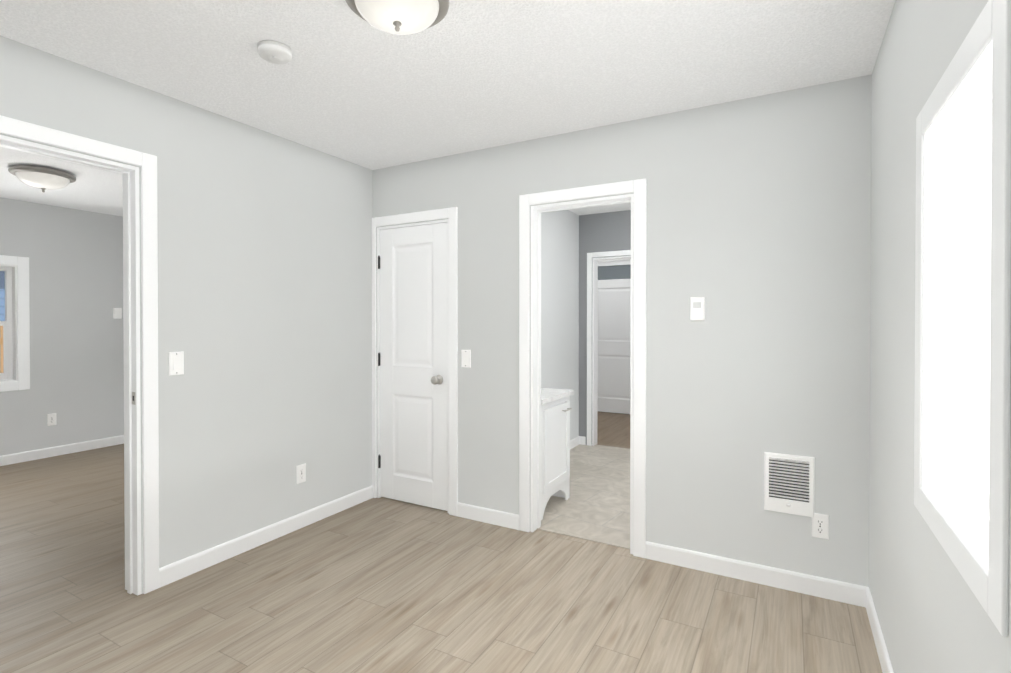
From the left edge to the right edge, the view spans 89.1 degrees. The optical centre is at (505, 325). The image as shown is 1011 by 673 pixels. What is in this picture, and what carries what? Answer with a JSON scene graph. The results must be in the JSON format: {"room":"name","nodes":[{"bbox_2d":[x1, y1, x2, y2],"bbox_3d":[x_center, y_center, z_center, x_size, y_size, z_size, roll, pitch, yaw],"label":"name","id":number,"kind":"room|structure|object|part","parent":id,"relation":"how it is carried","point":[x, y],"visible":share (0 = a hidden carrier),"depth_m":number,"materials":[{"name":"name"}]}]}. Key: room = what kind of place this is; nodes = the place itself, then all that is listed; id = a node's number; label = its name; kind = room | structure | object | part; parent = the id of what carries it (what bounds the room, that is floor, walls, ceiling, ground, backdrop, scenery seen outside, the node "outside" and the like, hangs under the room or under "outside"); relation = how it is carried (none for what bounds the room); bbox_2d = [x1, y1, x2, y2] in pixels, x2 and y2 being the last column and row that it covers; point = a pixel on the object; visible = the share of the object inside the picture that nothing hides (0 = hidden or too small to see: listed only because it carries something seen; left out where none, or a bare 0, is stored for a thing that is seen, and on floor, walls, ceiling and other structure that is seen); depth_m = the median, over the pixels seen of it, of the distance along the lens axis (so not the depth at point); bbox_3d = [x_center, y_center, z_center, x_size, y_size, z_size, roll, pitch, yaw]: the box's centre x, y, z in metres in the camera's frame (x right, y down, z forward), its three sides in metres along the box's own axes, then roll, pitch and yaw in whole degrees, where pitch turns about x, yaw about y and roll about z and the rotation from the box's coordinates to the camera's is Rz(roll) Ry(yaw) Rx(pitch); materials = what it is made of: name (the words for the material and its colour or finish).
{"room":"empty bedroom","nodes":[
{"label":"empty bedroom","id":0,"kind":"room"},
{"bbox_2d":[0,197,123,455],"bbox_3d":[-4.892,0.060,4.245,0.120,2.440,3.320,0,0,29],"label":"wall","id":1,"kind":"structure","parent":0,"point":[75,256],"depth_m":5.10,"materials":[{"name":"grey paint"}]},
{"bbox_2d":[0,267,12,379],"bbox_3d":[-4.824,-0.016,4.412,0.066,1.046,0.876,0,0,29],"label":"window","id":2,"kind":"structure","parent":1,"relation":"in","point":[7,361],"depth_m":4.76,"materials":[{"name":"white plastic"}]},
{"bbox_3d":[-4.836,-0.016,4.419,0.004,0.968,0.798,0,0,29],"label":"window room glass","id":3,"kind":"part","parent":2,"relation":"part of","materials":[{"name":"clear glass"}]},
{"bbox_2d":[0,265,17,381],"bbox_3d":[-4.803,-0.016,4.401,0.122,1.070,0.900,0,0,29],"label":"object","id":4,"kind":"object","parent":1,"relation":"attached to","point":[14,316],"visible":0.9,"depth_m":4.76,"materials":[{"name":"white paint"}]},
{"bbox_2d":[0,255,29,391],"bbox_3d":[-4.745,-0.016,4.368,0.016,1.240,1.070,0,0,29],"label":"window frame","id":5,"kind":"structure","parent":1,"relation":"attached to","point":[23,332],"depth_m":4.79,"materials":[{"name":"white paint"}]},
{"bbox_2d":[47,413,55,425],"bbox_3d":[-4.407,0.915,4.988,0.008,0.115,0.070,0,0,29],"label":"outlet","id":6,"kind":"object","parent":1,"relation":"attached to","point":[51,419],"visible":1,"depth_m":4.98,"materials":[{"name":"white plastic"}]},
{"bbox_2d":[0,435,123,465],"bbox_3d":[-4.832,1.234,4.226,0.013,0.092,3.030,0,0,29],"label":"baseboard","id":7,"kind":"structure","parent":1,"relation":"attached to","point":[14,458],"depth_m":5.03,"materials":[{"name":"white paint"}]},
{"bbox_2d":[113,308,121,318],"bbox_3d":[-4.130,-0.129,5.467,0.020,0.115,0.075,0,0,29],"label":"thermostat","id":8,"kind":"object","parent":1,"relation":"attached to","point":[117,313],"visible":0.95,"depth_m":5.46,"materials":[{"name":"white plastic"}]},
{"bbox_2d":[0,36,372,593],"bbox_3d":[-1.820,0.074,2.465,0.120,2.440,3.200,0,0,29],"label":"wall","id":9,"kind":"structure","parent":0,"point":[265,282],"depth_m":2.91,"materials":[{"name":"grey paint"}]},
{"bbox_2d":[0,135,141,595],"bbox_3d":[-1.998,0.271,2.146,0.120,2.050,0.797,0,0,29],"label":"door frame","id":10,"kind":"structure","parent":9,"relation":"attached to","point":[131,340],"depth_m":2.46,"materials":[{"name":"white paint"}]},
{"bbox_2d":[132,392,135,404],"bbox_3d":[-1.782,0.349,2.460,0.032,0.060,0.002,0,0,29],"label":"strike plate","id":11,"kind":"object","parent":10,"relation":"attached to","point":[133,399],"visible":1,"depth_m":2.46,"materials":[{"name":"silver metal"}]},
{"bbox_2d":[0,115,158,593],"bbox_3d":[-1.938,0.235,2.112,0.017,2.122,0.941,0,0,29],"label":"door trim","id":12,"kind":"structure","parent":9,"relation":"in","point":[146,162],"depth_m":2.48,"materials":[{"name":"white paint"}]},
{"bbox_2d":[169,352,183,375],"bbox_3d":[-1.668,0.193,2.604,0.010,0.117,0.072,0,0,29],"label":"light switch","id":13,"kind":"object","parent":9,"relation":"attached to","point":[176,363],"visible":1,"depth_m":2.60,"materials":[{"name":"white plastic"}]},
{"bbox_2d":[159,485,372,587],"bbox_3d":[-1.347,1.242,3.185,0.013,0.092,1.496,0,0,29],"label":"baseboard","id":14,"kind":"structure","parent":9,"relation":"attached to","point":[170,573],"depth_m":2.98,"materials":[{"name":"white paint"}]},
{"bbox_2d":[296,463,305,483],"bbox_3d":[-1.300,0.945,3.271,0.008,0.115,0.070,0,0,29],"label":"outlet","id":15,"kind":"object","parent":9,"relation":"attached to","point":[301,473],"visible":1,"depth_m":3.27,"materials":[{"name":"white plastic"}]},
{"bbox_2d":[0,411,881,672],"bbox_3d":[-0.928,1.319,4.472,6.834,0.080,7.560,0,0,29],"label":"floor","id":16,"kind":"structure","parent":0,"point":[381,585],"depth_m":2.38,"materials":[{"name":"beige laminate"}]},
{"bbox_2d":[0,0,895,216],"bbox_3d":[-0.928,-1.201,4.453,6.834,0.080,7.560,0,0,29],"label":"ceiling","id":17,"kind":"structure","parent":0,"point":[346,83],"depth_m":2.23,"materials":[{"name":"paint"}]},
{"bbox_2d":[8,165,75,189],"bbox_3d":[-3.461,-1.092,3.845,0.380,0.130,0.380,0,0,29],"label":"light","id":18,"kind":"object","parent":17,"relation":"attached to","point":[40,177],"visible":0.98,"depth_m":3.75,"materials":[{"name":"white glass"}]},
{"bbox_3d":[-3.461,-1.072,3.845,0.306,0.090,0.306,0,0,29],"label":"lamp shade","id":19,"kind":"part","parent":18,"relation":"part of","materials":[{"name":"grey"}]},
{"bbox_2d":[257,40,291,63],"bbox_3d":[-0.953,-1.119,2.121,0.132,0.050,0.132,0,0,29],"label":"smoke detector","id":20,"kind":"object","parent":17,"relation":"attached to","point":[273,52],"visible":1,"depth_m":2.09,"materials":[{"name":"white plastic"}]},
{"bbox_2d":[345,0,448,34],"bbox_3d":[-0.357,-1.055,1.692,0.342,0.171,0.342,0,0,29],"label":"ceiling light","id":21,"kind":"object","parent":17,"relation":"attached to","point":[403,17],"visible":1,"depth_m":1.67,"materials":[{"name":"white glass"}]},
{"bbox_2d":[541,210,578,439],"bbox_3d":[0.200,0.058,4.550,0.120,2.440,2.170,0,0,29],"label":"wall","id":22,"kind":"structure","parent":0,"point":[559,299],"depth_m":5.05,"materials":[{"name":"grey paint"}]},
{"bbox_2d":[570,436,581,449],"bbox_3d":[0.398,1.230,4.769,0.020,0.092,1.610,0,0,29],"label":"baseboard","id":23,"kind":"structure","parent":22,"relation":"attached to","point":[578,440],"depth_m":5.36,"materials":[{"name":"white paint"}]},
{"bbox_2d":[537,444,629,548],"bbox_3d":[1.125,1.279,4.041,2.000,0.006,2.295,0,0,29],"label":"floor","id":24,"kind":"structure","parent":0,"point":[595,507],"depth_m":3.73,"materials":[{"name":"beige tile"}]},
{"bbox_2d":[541,388,573,519],"bbox_3d":[0.132,0.803,3.689,0.596,0.951,0.544,0,0,29],"label":"vanity cabinet","id":25,"kind":"object","parent":24,"relation":"on","point":[555,441],"visible":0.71,"depth_m":3.55,"materials":[{"name":"white paint"}]},
{"bbox_2d":[541,388,573,404],"bbox_3d":[0.123,0.454,3.692,0.574,0.110,0.544,0,0,29],"label":"countertop","id":26,"kind":"structure","parent":25,"relation":"on","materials":[{"name":"stone"}]},
{"bbox_2d":[579,210,630,444],"bbox_3d":[1.631,0.054,5.063,2.120,2.440,0.120,0,0,29],"label":"wall","id":27,"kind":"structure","parent":0,"point":[604,232],"depth_m":5.42,"materials":[{"name":"grey paint"}]},
{"bbox_2d":[587,250,630,445],"bbox_3d":[1.273,0.255,5.255,0.880,2.035,0.137,0,0,29],"label":"door frame","id":28,"kind":"structure","parent":27,"relation":"attached to","point":[594,345],"depth_m":5.40,"materials":[{"name":"white paint"}]},
{"bbox_2d":[373,74,871,586],"bbox_3d":[-1.181,0.062,4.008,6.594,2.440,0.120,0,0,29],"label":"wall","id":29,"kind":"structure","parent":0,"point":[759,224],"depth_m":2.65,"materials":[{"name":"grey paint"}]},
{"bbox_2d":[378,223,447,510],"bbox_3d":[-0.679,0.284,3.648,0.625,1.976,0.106,0,0,29],"label":"closet door","id":30,"kind":"structure","parent":29,"relation":"in","point":[412,364],"depth_m":3.66,"materials":[{"name":"white paint"}]},
{"bbox_3d":[-0.474,0.374,3.514,0.066,0.066,0.070,0,0,29],"label":"knob","id":31,"kind":"part","parent":30,"relation":"part of","materials":[{"name":"silver metal"}]},
{"bbox_2d":[372,207,457,515],"bbox_3d":[-0.639,0.279,3.708,0.655,2.010,0.120,0,0,29],"label":"door frame","id":32,"kind":"structure","parent":29,"relation":"attached to","point":[378,321],"depth_m":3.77,"materials":[{"name":"white paint"}]},
{"bbox_2d":[461,350,470,367],"bbox_3d":[-0.265,0.221,3.425,0.072,0.117,0.010,0,0,29],"label":"light switch","id":33,"kind":"object","parent":29,"relation":"attached to","point":[465,358],"visible":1,"depth_m":3.42,"materials":[{"name":"white plastic"}]},
{"bbox_2d":[457,502,518,529],"bbox_3d":[-0.117,1.241,3.348,0.471,0.092,0.013,0,0,29],"label":"baseboard","id":34,"kind":"structure","parent":29,"relation":"attached to","point":[486,515],"depth_m":3.34,"materials":[{"name":"white paint"}]},
{"bbox_2d":[519,178,646,557],"bbox_3d":[0.462,0.238,3.085,0.789,2.102,0.137,0,0,29],"label":"door frame","id":35,"kind":"structure","parent":29,"relation":"attached to","point":[638,188],"depth_m":3.10,"materials":[{"name":"white paint"}]},
{"bbox_2d":[690,297,704,320],"bbox_3d":[1.011,-0.087,2.703,0.072,0.125,0.024,0,0,29],"label":"thermostat","id":36,"kind":"object","parent":29,"relation":"attached to","point":[697,308],"visible":1,"depth_m":2.69,"materials":[{"name":"white plastic"}]},
{"bbox_2d":[645,541,858,605],"bbox_3d":[1.217,1.247,2.605,1.003,0.092,0.013,0,0,29],"label":"baseboard","id":37,"kind":"structure","parent":29,"relation":"attached to","point":[839,591],"depth_m":2.57,"materials":[{"name":"white paint"}]},
{"bbox_2d":[764,452,814,516],"bbox_3d":[1.381,0.776,2.504,0.216,0.290,0.023,0,0,29],"label":"air vent","id":38,"kind":"object","parent":29,"relation":"in","point":[789,480],"visible":1,"depth_m":2.50,"materials":[{"name":"white plastic"}]},
{"bbox_2d":[812,513,828,539],"bbox_3d":[1.500,0.957,2.448,0.070,0.115,0.008,0,0,29],"label":"outlet","id":39,"kind":"object","parent":29,"relation":"attached to","point":[820,525],"visible":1,"depth_m":2.44,"materials":[{"name":"white plastic"}]},
{"bbox_2d":[869,0,1010,672],"bbox_3d":[0.973,0.085,0.977,0.120,2.440,3.320,0,0,29],"label":"wall","id":40,"kind":"structure","parent":0,"point":[933,616],"depth_m":1.64,"materials":[{"name":"grey paint"}]},
{"bbox_2d":[859,585,893,672],"bbox_3d":[0.915,1.259,1.019,0.013,0.092,3.080,0,0,29],"label":"baseboard","id":41,"kind":"structure","parent":40,"relation":"attached to","point":[865,598],"depth_m":2.08,"materials":[{"name":"white paint"}]},
{"bbox_2d":[922,41,991,569],"bbox_3d":[1.052,-0.036,1.120,0.122,0.960,0.562,0,0,29],"label":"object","id":42,"kind":"object","parent":40,"relation":"attached to","point":[967,102],"visible":0.46,"depth_m":1.36,"materials":[{"name":"white paint"}]},
{"bbox_2d":[914,0,1010,636],"bbox_3d":[0.997,-0.036,1.151,0.009,1.100,0.702,0,0,29],"label":"window frame","id":43,"kind":"structure","parent":40,"relation":"attached to","point":[989,587],"depth_m":0.89,"materials":[{"name":"white wood"}]},
{"bbox_2d":[956,98,991,518],"bbox_3d":[1.073,-0.036,1.108,0.066,0.936,0.538,0,0,29],"label":"window","id":44,"kind":"structure","parent":40,"relation":"in","point":[973,377],"depth_m":1.29,"materials":[{"name":"white glass"}]},
{"bbox_3d":[1.085,-0.036,1.102,0.004,0.858,0.460,0,0,29],"label":"window glass","id":45,"kind":"part","parent":44,"relation":"part of","materials":[{"name":"glass"}]},
{"bbox_3d":[1.868,0.038,7.163,3.990,2.440,0.120,0,0,29],"label":"wall","id":46,"kind":"structure","parent":0,"visible":0},
{"bbox_2d":[598,260,630,413],"bbox_3d":[1.552,0.167,7.285,0.798,2.157,0.106,0,0,29],"label":"hall door","id":47,"kind":"structure","parent":46,"relation":"in","point":[614,314],"depth_m":7.31,"materials":[{"name":"white paint"}]},
{"bbox_3d":[1.570,-0.755,7.309,0.556,0.198,0.006,0,0,29],"label":"lite glass","id":48,"kind":"part","parent":47,"relation":"part of","materials":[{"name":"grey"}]},
{"bbox_2d":[598,259,630,261],"bbox_3d":[1.576,0.162,7.327,0.840,2.190,0.120,0,0,29],"label":"door frame","id":49,"kind":"structure","parent":46,"relation":"attached to","point":[615,260],"depth_m":7.26,"materials":[{"name":"white paint"}]},
{"label":"outside","id":50,"kind":"structure","parent":0,"visible":0},
{"bbox_3d":[-14.144,1.560,10.189,21.780,0.050,28.000,0,0,29],"label":"lawn","id":51,"kind":"structure","parent":50,"visible":0},
{"bbox_2d":[0,326,2,372],"bbox_3d":[-7.208,0.749,6.319,0.060,1.630,12.000,0,0,29],"label":"fence","id":52,"kind":"object","parent":51,"relation":"on","point":[1,343],"depth_m":6.98,"materials":[{"name":"brown wood"}]},
{"bbox_2d":[0,289,4,360],"bbox_3d":[-10.579,0.399,11.628,5.000,2.250,8.000,0,0,29],"label":"house","id":53,"kind":"structure","parent":51,"relation":"on","point":[2,299],"depth_m":9.23,"materials":[{"name":"blue"}]},
{"bbox_2d":[0,271,4,288],"bbox_3d":[-10.579,-1.426,11.614,5.800,1.500,8.800,0,0,29],"label":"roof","id":54,"kind":"structure","parent":53,"relation":"on","point":[2,281],"depth_m":9.15,"materials":[{"name":"blue"}]}
]}

